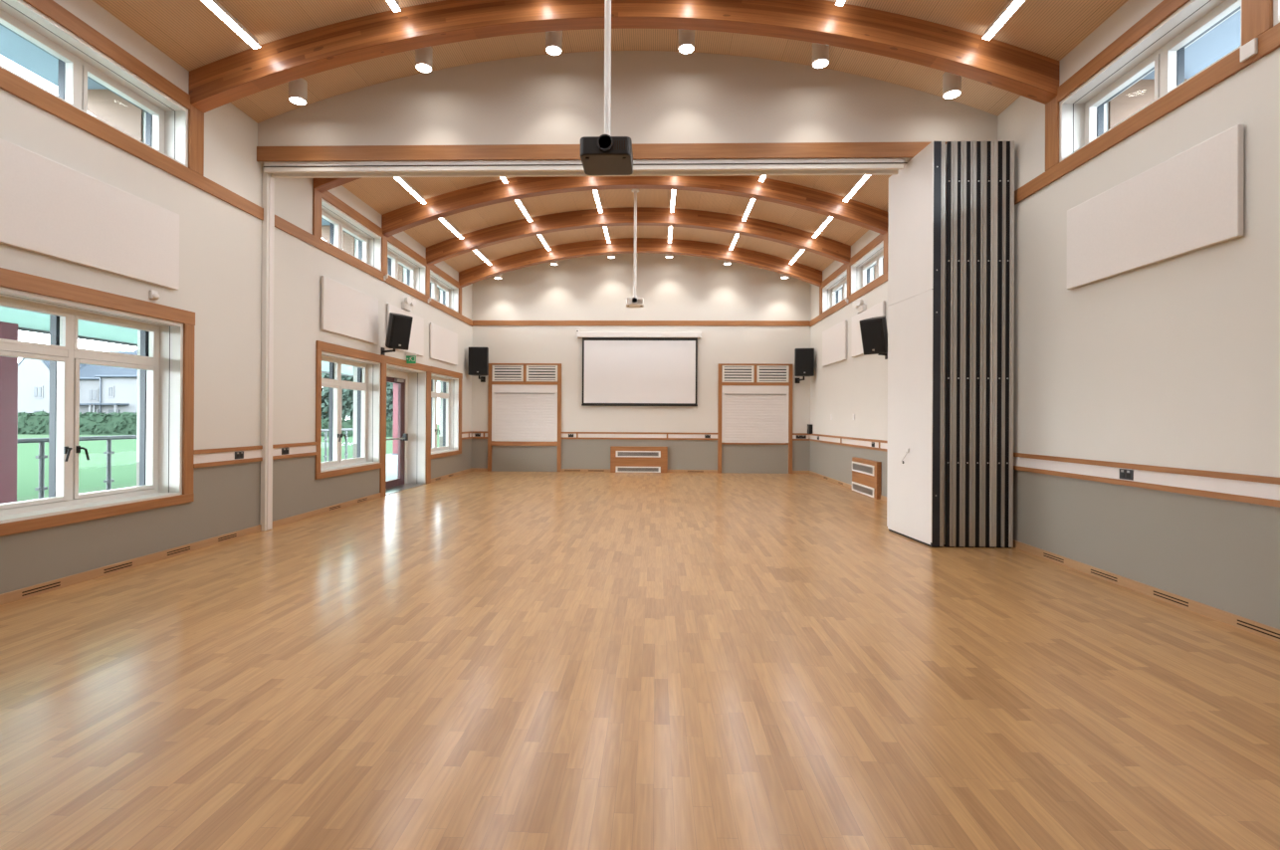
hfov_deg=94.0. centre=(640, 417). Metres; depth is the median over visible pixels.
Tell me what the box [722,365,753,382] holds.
vent
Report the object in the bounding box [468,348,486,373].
grille
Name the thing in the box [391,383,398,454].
column
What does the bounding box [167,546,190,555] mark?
air vent
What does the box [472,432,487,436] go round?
trim
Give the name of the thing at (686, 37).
recessed light
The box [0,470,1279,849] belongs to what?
floor
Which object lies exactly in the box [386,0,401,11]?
ceiling light
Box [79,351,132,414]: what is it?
house
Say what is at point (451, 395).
window
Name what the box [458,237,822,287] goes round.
beam
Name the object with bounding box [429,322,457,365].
acoustic panel
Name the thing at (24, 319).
canopy roof
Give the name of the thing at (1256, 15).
post
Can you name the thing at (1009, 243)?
partition panel
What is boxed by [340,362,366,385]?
window pane
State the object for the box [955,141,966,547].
partition panel
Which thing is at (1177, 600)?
air vent
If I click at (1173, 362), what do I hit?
wall
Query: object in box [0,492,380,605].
baseboard
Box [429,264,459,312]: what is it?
window
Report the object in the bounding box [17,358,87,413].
house
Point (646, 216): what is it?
beam
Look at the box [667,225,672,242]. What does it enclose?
ceiling light
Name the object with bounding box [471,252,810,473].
wall
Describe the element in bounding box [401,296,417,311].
spotlight
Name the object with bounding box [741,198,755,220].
ceiling light
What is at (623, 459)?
radiator cover
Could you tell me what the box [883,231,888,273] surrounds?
post
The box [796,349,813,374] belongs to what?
grille
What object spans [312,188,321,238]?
post
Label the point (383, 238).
post
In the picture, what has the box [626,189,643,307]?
ceiling projector
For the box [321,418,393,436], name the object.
hedge
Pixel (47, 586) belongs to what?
air vent
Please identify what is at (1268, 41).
trim
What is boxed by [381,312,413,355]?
loudspeaker
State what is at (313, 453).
trim
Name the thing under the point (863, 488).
grille
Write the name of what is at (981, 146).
partition panel
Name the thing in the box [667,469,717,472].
baseboard
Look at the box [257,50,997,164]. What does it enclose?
wall
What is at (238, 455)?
power socket
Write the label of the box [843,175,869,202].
ceiling light
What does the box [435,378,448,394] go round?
light
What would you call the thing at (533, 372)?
vent
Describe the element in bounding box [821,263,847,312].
window
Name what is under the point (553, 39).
recessed light
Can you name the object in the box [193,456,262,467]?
trim
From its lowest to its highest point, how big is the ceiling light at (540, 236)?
0.140 m
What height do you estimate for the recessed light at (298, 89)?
0.223 m
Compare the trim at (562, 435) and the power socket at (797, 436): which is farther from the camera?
the trim at (562, 435)
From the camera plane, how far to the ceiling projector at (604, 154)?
4.79 m
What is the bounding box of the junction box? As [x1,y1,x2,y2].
[1240,37,1258,62]
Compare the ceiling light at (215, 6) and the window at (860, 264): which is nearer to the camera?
the ceiling light at (215, 6)
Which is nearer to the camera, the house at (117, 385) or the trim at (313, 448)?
the trim at (313, 448)
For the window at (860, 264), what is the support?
in the wall at (1173, 362)
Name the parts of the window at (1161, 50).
sash, sash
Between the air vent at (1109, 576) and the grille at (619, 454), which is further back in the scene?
the grille at (619, 454)
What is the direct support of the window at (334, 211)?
in the wall at (220, 243)
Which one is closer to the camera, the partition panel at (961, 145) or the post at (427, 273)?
the partition panel at (961, 145)
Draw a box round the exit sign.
[405,353,417,363]
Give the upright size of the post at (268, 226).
4.334 m
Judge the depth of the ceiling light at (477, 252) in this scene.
13.29 m
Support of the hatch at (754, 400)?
attached to the wall at (679, 287)
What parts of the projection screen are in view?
casing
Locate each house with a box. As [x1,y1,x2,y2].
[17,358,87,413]
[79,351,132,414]
[85,349,137,414]
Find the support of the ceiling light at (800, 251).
hanging from the ceiling
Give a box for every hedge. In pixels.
[17,411,136,434]
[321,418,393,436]
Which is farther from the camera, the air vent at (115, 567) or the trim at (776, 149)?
the trim at (776, 149)
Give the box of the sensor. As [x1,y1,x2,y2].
[149,289,159,299]
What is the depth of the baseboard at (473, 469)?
15.11 m
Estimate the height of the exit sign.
0.190 m
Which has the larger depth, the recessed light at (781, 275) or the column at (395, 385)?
the column at (395, 385)
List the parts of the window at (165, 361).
sash, handle, frame, handle, sash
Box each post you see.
[188,103,204,176]
[259,164,274,531]
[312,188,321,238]
[381,233,387,274]
[425,264,429,297]
[458,286,461,314]
[819,285,822,314]
[847,262,851,296]
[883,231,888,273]
[1045,95,1059,171]
[1241,0,1273,45]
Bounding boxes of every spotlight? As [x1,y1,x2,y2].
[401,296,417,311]
[852,298,865,313]
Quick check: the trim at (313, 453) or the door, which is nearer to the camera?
the trim at (313, 453)
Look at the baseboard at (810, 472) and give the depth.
12.98 m
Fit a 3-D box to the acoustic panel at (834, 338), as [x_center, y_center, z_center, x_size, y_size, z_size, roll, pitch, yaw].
[4.167,-1.560,12.850,0.052,0.790,1.660,0,0,2]
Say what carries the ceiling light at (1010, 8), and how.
hanging from the ceiling
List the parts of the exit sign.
blade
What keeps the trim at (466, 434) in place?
attached to the wall at (220, 243)
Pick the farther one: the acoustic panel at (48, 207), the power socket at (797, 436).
the power socket at (797, 436)
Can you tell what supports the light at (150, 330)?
attached to the window at (165, 361)
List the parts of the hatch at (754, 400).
guide rail, rail, head rail, guide rail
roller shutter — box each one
[494,393,554,439]
[724,394,785,441]
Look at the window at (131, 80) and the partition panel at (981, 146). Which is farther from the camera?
the partition panel at (981, 146)
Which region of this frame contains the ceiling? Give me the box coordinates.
[92,0,1127,272]
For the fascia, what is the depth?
10.95 m
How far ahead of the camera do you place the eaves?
5.93 m
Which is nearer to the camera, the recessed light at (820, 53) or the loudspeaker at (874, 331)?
the recessed light at (820, 53)
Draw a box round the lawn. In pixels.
[16,424,438,501]
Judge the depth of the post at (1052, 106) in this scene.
5.79 m
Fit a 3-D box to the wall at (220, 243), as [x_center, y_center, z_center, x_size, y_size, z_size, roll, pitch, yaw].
[-4.730,-1.070,6.189,0.460,4.820,18.520,0,0,2]
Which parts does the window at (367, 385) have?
sash, frame, sash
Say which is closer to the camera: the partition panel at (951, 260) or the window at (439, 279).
the partition panel at (951, 260)
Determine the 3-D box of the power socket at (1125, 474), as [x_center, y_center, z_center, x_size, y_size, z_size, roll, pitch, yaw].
[3.951,0.465,4.857,0.015,0.082,0.135,0,0,2]
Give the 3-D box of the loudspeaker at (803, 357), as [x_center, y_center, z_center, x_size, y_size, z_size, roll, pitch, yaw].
[3.953,-1.254,14.592,0.453,0.805,0.670,0,0,2]
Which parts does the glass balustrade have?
post, post, handrail, post, post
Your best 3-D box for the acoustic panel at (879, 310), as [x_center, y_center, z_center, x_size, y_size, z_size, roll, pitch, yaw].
[4.113,-1.558,10.810,0.052,0.775,1.620,0,0,2]
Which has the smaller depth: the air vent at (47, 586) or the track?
the air vent at (47, 586)
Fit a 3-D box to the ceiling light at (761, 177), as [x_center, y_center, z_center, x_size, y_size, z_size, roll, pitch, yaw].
[1.971,-3.938,9.012,0.082,0.140,1.600,0,0,2]
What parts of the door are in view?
frame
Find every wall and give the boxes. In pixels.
[0,0,472,594]
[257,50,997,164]
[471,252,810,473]
[809,0,1279,629]
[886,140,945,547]
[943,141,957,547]
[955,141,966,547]
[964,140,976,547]
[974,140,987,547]
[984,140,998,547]
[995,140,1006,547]
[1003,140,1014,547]
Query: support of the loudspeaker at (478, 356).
attached to the wall at (679, 287)
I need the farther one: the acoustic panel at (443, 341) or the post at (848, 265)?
the acoustic panel at (443, 341)
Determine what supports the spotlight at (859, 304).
attached to the wall at (1173, 362)
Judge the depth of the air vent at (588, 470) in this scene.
15.03 m
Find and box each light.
[0,301,68,350]
[74,314,156,360]
[201,0,260,49]
[288,77,307,105]
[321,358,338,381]
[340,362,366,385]
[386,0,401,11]
[394,177,426,204]
[415,46,432,72]
[430,378,435,393]
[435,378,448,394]
[438,216,463,238]
[473,249,491,265]
[500,177,508,183]
[515,199,532,221]
[537,233,550,250]
[545,30,562,55]
[593,190,602,213]
[603,226,610,242]
[607,253,615,258]
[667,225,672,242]
[669,190,675,213]
[677,29,694,53]
[729,233,739,249]
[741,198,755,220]
[759,175,765,182]
[780,273,788,278]
[789,248,804,264]
[812,42,829,68]
[812,215,833,237]
[835,0,845,5]
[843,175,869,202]
[942,71,961,99]
[982,0,1024,40]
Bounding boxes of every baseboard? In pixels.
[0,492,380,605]
[430,467,471,482]
[471,467,487,471]
[560,468,610,472]
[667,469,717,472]
[792,470,809,473]
[809,470,852,488]
[880,494,1279,642]
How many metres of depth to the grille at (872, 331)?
9.64 m
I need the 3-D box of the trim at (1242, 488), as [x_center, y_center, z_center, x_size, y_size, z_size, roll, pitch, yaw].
[3.990,0.467,5.791,0.014,0.097,18.190,0,0,2]
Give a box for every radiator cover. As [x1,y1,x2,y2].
[610,445,667,472]
[852,456,881,499]
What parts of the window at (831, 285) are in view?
sash, sash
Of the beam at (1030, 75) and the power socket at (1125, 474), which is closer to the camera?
the power socket at (1125, 474)
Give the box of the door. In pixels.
[379,354,431,497]
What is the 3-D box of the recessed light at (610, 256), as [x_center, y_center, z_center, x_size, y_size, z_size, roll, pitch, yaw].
[-0.711,-4.041,14.615,0.178,0.258,0.178,0,0,2]
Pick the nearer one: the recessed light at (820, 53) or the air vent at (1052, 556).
the air vent at (1052, 556)
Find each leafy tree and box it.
[321,372,353,420]
[349,382,392,419]
[386,382,393,420]
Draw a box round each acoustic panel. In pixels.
[0,138,179,289]
[320,275,378,344]
[386,303,424,356]
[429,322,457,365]
[822,320,847,366]
[851,300,885,357]
[1066,124,1244,289]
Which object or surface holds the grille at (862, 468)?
attached to the radiator cover at (866, 474)
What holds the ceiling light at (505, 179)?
hanging from the ceiling
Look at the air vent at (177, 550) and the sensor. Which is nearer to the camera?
the sensor
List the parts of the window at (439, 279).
sash, frame, sash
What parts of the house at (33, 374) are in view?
glass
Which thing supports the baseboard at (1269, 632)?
attached to the wall at (1173, 362)
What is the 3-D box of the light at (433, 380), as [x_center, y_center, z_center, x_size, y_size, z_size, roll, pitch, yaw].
[-4.565,-0.699,12.816,0.050,0.323,0.807,0,0,2]
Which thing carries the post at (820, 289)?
attached to the wall at (1173, 362)
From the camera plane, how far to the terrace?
17.72 m
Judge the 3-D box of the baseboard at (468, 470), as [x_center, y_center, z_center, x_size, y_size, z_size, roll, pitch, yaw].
[-4.304,1.324,13.704,0.022,0.075,2.860,0,0,2]
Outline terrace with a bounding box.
[386,453,398,480]
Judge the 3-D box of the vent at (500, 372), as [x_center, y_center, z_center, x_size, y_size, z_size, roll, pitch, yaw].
[-3.345,-1.115,15.097,0.786,0.408,0.037,0,0,2]
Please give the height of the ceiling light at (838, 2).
0.140 m
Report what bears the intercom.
attached to the wall at (1173, 362)
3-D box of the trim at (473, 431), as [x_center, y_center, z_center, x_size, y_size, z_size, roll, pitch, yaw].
[-4.044,0.378,15.116,0.398,0.042,0.028,0,0,2]
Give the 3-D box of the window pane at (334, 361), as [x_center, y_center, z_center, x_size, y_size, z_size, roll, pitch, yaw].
[-4.671,-0.703,8.771,0.050,0.310,0.814,0,0,2]
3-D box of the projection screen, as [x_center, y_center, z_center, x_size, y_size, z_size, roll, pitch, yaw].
[-0.029,-1.212,14.967,3.127,1.860,0.125,0,0,2]
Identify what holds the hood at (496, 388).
attached to the hatch at (525, 399)
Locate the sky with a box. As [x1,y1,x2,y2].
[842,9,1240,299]
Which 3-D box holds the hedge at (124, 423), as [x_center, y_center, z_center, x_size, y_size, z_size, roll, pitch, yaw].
[-43.102,0.544,48.143,26.421,2.151,2.259,0,0,2]
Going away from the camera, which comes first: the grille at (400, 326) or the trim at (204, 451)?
the trim at (204, 451)
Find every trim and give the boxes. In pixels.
[0,67,472,326]
[193,448,261,463]
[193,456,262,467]
[194,445,262,453]
[256,141,947,161]
[272,441,317,447]
[272,444,316,455]
[272,451,317,459]
[461,432,471,437]
[472,320,810,326]
[472,430,487,432]
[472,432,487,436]
[472,436,487,438]
[561,431,717,434]
[561,433,717,437]
[561,436,717,439]
[792,432,809,434]
[792,438,809,440]
[809,22,1279,326]
[809,433,1279,484]
[809,434,1279,500]
[809,438,1279,507]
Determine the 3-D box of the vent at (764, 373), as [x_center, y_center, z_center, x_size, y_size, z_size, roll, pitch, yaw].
[3.311,-1.083,14.923,0.785,0.415,0.037,0,0,2]
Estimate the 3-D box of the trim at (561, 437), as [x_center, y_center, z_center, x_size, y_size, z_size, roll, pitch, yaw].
[-0.025,0.538,15.010,3.944,0.042,0.028,0,0,2]
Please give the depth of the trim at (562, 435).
15.01 m
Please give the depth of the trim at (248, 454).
6.42 m
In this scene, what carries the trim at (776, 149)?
attached to the wall at (657, 97)
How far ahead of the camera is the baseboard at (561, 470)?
15.04 m
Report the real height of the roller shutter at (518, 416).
1.175 m
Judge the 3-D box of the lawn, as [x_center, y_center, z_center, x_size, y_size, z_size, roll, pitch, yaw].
[-74.233,1.304,41.957,129.400,0.200,200.000,0,0,2]
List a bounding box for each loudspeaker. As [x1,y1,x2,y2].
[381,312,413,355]
[468,346,488,382]
[794,348,814,383]
[859,315,887,359]
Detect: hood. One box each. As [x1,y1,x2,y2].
[491,384,557,393]
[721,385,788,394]
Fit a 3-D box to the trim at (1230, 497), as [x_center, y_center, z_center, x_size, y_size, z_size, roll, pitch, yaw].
[3.982,0.536,5.791,0.028,0.042,18.190,0,0,2]
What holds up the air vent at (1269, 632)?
attached to the wall at (1173, 362)
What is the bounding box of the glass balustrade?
[17,427,353,498]
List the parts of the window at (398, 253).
sash, frame, sash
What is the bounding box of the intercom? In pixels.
[807,424,812,436]
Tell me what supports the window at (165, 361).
in the wall at (220, 243)
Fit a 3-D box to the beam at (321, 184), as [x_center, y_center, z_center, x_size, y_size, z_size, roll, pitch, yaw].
[-0.179,-3.646,8.077,8.512,1.133,0.180,0,0,2]
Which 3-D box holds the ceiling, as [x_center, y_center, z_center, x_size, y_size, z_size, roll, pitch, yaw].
[-0.234,-3.897,5.929,9.432,1.342,18.820,0,0,2]
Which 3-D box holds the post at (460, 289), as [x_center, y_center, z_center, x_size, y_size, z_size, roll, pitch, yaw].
[-4.269,-2.772,14.174,0.024,0.647,0.180,0,0,2]
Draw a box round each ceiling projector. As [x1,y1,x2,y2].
[580,0,633,175]
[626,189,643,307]
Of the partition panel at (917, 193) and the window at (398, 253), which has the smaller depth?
the partition panel at (917, 193)
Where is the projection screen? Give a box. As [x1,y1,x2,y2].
[576,331,701,406]
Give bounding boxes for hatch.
[487,363,561,471]
[717,363,792,473]
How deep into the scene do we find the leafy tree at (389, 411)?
75.09 m
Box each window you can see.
[0,0,190,167]
[0,267,195,536]
[315,340,382,479]
[321,191,382,271]
[387,235,426,294]
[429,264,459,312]
[430,366,462,458]
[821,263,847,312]
[850,233,883,294]
[1057,0,1241,162]
[1273,0,1279,25]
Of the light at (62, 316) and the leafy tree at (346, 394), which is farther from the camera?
the leafy tree at (346, 394)
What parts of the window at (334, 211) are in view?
sash, frame, sash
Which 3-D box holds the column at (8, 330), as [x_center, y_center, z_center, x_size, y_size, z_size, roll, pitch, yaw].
[-9.862,-0.020,9.212,0.320,2.880,0.320,0,0,2]
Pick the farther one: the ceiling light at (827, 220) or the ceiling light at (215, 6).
the ceiling light at (827, 220)
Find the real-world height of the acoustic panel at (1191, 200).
0.733 m
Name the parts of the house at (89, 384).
glass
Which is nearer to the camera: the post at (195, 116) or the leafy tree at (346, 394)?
the post at (195, 116)
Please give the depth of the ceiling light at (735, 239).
13.13 m
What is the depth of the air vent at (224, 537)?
6.48 m
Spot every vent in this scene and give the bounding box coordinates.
[21,581,60,596]
[103,562,132,573]
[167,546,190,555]
[217,533,236,541]
[492,365,523,381]
[526,365,557,381]
[588,469,604,471]
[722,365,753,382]
[756,365,788,382]
[1043,552,1064,563]
[1090,569,1117,582]
[1153,591,1188,607]
[1237,619,1279,639]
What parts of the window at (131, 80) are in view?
sash, sash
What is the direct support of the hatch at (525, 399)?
attached to the wall at (679, 287)
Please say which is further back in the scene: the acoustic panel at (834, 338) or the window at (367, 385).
the acoustic panel at (834, 338)
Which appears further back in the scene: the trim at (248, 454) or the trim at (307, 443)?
the trim at (307, 443)
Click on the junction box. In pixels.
(1249, 49)
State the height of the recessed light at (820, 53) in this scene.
0.223 m
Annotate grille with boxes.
[390,316,412,348]
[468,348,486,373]
[615,466,660,472]
[616,450,660,457]
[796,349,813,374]
[852,460,874,475]
[852,481,873,497]
[859,320,883,353]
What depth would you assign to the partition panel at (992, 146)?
6.34 m
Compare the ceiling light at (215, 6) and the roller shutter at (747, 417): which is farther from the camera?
the roller shutter at (747, 417)
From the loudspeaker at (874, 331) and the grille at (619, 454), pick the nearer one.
the loudspeaker at (874, 331)
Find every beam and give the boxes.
[188,0,1059,112]
[313,177,362,193]
[381,175,888,236]
[426,207,851,265]
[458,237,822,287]
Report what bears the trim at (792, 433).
attached to the wall at (679, 287)
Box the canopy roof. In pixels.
[0,306,439,382]
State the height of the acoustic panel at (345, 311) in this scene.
0.745 m
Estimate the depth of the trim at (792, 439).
14.89 m
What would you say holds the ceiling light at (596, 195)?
hanging from the ceiling
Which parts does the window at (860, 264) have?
sash, frame, sash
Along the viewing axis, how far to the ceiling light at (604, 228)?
13.21 m
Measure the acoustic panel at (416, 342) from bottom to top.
0.750 m
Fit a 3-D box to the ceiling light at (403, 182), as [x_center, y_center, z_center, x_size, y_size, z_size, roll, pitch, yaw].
[-3.624,-3.622,9.158,0.086,0.141,1.600,0,0,2]
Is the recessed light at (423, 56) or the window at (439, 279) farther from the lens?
the window at (439, 279)
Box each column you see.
[0,321,18,503]
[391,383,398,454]
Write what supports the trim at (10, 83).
attached to the wall at (220, 243)
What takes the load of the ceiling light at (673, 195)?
hanging from the ceiling
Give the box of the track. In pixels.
[263,158,907,178]
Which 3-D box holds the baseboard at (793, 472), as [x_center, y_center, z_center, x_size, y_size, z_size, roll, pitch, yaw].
[4.000,1.372,14.907,0.422,0.075,0.020,0,0,2]
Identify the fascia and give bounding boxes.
[17,326,353,377]
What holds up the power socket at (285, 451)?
attached to the wall at (220, 243)
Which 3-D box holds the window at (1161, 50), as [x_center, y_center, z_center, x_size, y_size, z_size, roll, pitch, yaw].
[4.148,-2.791,4.811,0.362,0.728,1.800,0,0,2]
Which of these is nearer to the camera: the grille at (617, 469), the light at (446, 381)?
the light at (446, 381)
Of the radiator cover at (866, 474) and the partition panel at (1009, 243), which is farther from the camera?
the radiator cover at (866, 474)
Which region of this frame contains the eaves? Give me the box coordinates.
[0,24,438,301]
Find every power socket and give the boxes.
[234,450,243,458]
[281,447,288,454]
[796,434,806,438]
[1119,468,1133,480]
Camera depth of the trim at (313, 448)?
7.75 m
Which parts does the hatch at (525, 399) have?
guide rail, rail, head rail, guide rail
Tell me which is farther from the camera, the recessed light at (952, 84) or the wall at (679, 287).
the wall at (679, 287)
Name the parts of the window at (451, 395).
sash, frame, sash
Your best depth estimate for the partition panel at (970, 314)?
6.35 m
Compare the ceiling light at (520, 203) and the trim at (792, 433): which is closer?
the ceiling light at (520, 203)
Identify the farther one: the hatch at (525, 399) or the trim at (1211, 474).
the hatch at (525, 399)
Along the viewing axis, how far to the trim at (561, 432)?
15.01 m
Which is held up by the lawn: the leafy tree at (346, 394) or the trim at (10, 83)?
the leafy tree at (346, 394)
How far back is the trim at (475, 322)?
15.01 m
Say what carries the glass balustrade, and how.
on the terrace
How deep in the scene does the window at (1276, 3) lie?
3.71 m
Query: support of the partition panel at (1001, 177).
on the floor
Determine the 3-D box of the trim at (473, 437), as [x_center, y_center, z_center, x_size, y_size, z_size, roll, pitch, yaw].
[-4.045,0.517,15.116,0.398,0.042,0.028,0,0,2]
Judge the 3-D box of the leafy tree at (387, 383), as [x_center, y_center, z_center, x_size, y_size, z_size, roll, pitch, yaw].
[-30.771,-3.078,66.823,5.203,9.182,5.287,0,0,2]
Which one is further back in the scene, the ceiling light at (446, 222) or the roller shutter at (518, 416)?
the roller shutter at (518, 416)
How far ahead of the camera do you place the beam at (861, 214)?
10.03 m
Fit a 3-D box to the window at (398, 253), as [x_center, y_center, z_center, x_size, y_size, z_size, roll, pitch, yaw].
[-4.518,-2.822,11.180,0.362,0.728,1.760,0,0,2]

